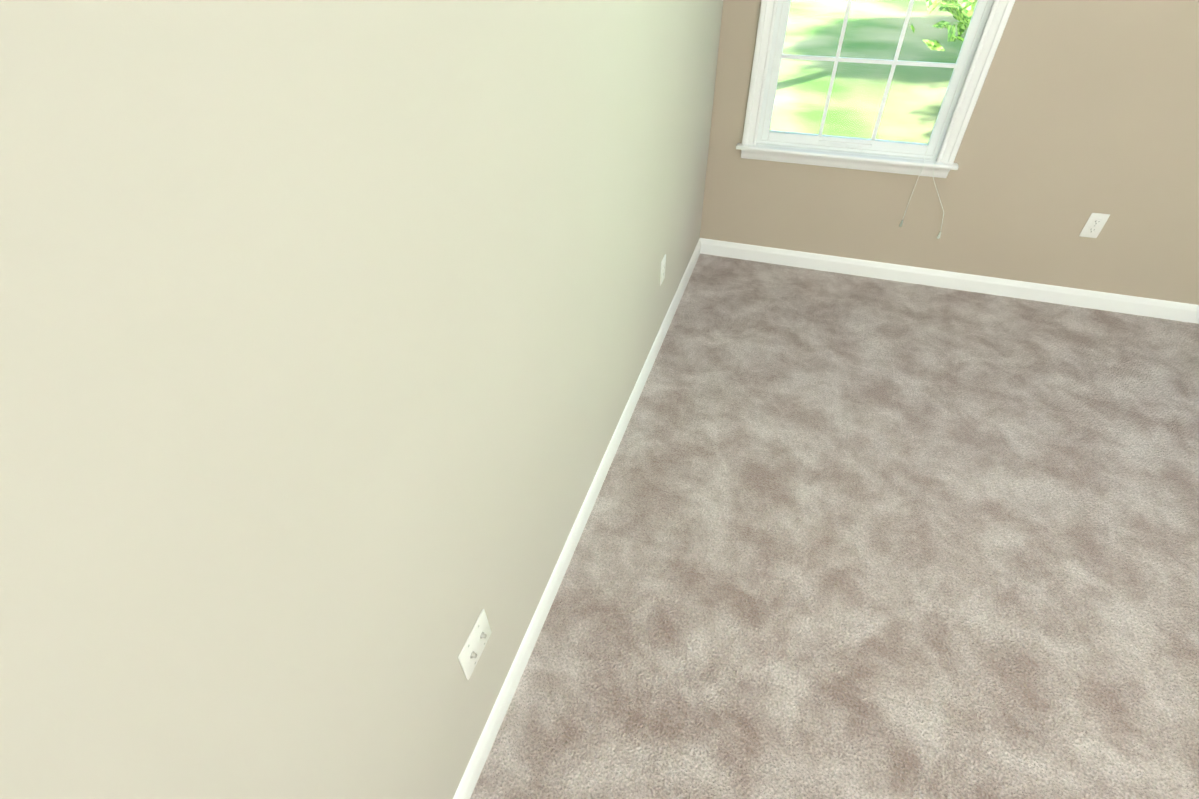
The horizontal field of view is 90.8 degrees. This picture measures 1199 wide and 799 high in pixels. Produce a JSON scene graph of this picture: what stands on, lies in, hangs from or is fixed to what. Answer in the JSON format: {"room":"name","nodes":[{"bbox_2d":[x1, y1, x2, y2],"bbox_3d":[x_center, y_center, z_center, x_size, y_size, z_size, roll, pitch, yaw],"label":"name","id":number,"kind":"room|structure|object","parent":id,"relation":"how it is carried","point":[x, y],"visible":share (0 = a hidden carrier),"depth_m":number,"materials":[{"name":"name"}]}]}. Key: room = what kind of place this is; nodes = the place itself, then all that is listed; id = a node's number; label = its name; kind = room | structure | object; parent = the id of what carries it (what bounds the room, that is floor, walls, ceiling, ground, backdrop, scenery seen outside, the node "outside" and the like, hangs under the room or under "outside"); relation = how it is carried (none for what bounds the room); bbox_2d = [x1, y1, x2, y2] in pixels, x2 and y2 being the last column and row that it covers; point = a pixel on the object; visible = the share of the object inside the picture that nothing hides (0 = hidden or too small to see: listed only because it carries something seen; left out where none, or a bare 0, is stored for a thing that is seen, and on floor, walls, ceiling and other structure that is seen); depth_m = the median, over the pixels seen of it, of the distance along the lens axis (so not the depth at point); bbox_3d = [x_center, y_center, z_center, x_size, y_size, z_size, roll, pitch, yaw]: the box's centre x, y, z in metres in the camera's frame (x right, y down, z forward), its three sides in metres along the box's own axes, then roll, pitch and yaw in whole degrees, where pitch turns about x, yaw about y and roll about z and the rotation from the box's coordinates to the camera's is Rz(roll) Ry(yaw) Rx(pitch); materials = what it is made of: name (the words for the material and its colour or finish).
{"room":"empty bedroom","nodes":[
{"label":"empty bedroom","id":0,"kind":"room"},
{"bbox_2d":[0,0,722,798],"bbox_3d":[-0.525,0.258,0.436,0.150,2.440,6.187,12,45,14],"label":"wall","id":1,"kind":"structure","parent":0,"point":[328,330],"depth_m":0.67,"materials":[{"name":"beige paint"}]},
{"bbox_2d":[458,609,491,679],"bbox_3d":[-0.268,0.542,1.305,0.016,0.114,0.116,12,45,14],"label":"outlet","id":2,"kind":"object","parent":1,"relation":"attached to","point":[473,647],"visible":1,"depth_m":1.29,"materials":[{"name":"white plastic"}]},
{"bbox_2d":[453,239,700,798],"bbox_3d":[-0.422,1.141,1.210,0.014,0.088,6.173,12,45,14],"label":"baseboard","id":3,"kind":"structure","parent":1,"relation":"attached to","point":[473,771],"depth_m":1.82,"materials":[{"name":"white wood"}]},
{"bbox_2d":[660,254,665,285],"bbox_3d":[0.268,-0.543,2.477,0.008,0.114,0.070,12,45,14],"label":"electrical outlet","id":4,"kind":"object","parent":1,"relation":"attached to","point":[663,265],"visible":1,"depth_m":2.46,"materials":[{"name":"white plastic"}]},
{"bbox_2d":[470,254,1198,798],"bbox_3d":[1.286,1.575,0.837,3.909,0.120,6.487,12,45,14],"label":"floor","id":5,"kind":"structure","parent":0,"point":[846,536],"depth_m":1.89,"materials":[{"name":"carpet"}]},
{"bbox_2d":[700,0,1198,304],"bbox_3d":[2.269,-1.423,2.150,3.909,2.440,0.150,12,45,14],"label":"wall","id":6,"kind":"structure","parent":0,"point":[1083,110],"depth_m":2.63,"materials":[{"name":"beige paint"}]},
{"bbox_2d":[736,0,1014,238],"bbox_3d":[1.167,-1.603,2.422,1.032,1.852,0.157,12,45,14],"label":"window","id":7,"kind":"structure","parent":6,"relation":"in","point":[935,156],"depth_m":2.66,"materials":[{"name":"white wood"}]},
{"bbox_2d":[700,238,1198,323],"bbox_3d":[2.271,-0.508,2.893,3.609,0.088,0.014,12,45,14],"label":"baseboard","id":8,"kind":"structure","parent":6,"relation":"attached to","point":[1147,307],"depth_m":3.00,"materials":[{"name":"white wood"}]},
{"bbox_2d":[1079,213,1109,237],"bbox_3d":[2.227,-0.782,2.660,0.070,0.114,0.008,12,45,14],"label":"electrical outlet","id":9,"kind":"object","parent":6,"relation":"attached to","point":[1094,225],"visible":1,"depth_m":2.66,"materials":[{"name":"white plastic"}]},
{"label":"outside","id":10,"kind":"structure","parent":0,"visible":0},
{"bbox_2d":[770,0,967,143],"bbox_3d":[33.075,-59.459,70.202,440.000,0.500,440.000,12,45,14],"label":"ground","id":11,"kind":"structure","parent":10,"point":[911,88],"depth_m":16.49,"materials":[{"name":"green plant"}]},
{"bbox_2d":[911,0,976,57],"bbox_3d":[11.609,-56.410,53.762,112.810,18.962,169.523,12,45,14],"label":"trees","id":12,"kind":"object","parent":11,"relation":"on","point":[952,7],"depth_m":9.03,"materials":[{"name":"green plant"}]}
]}

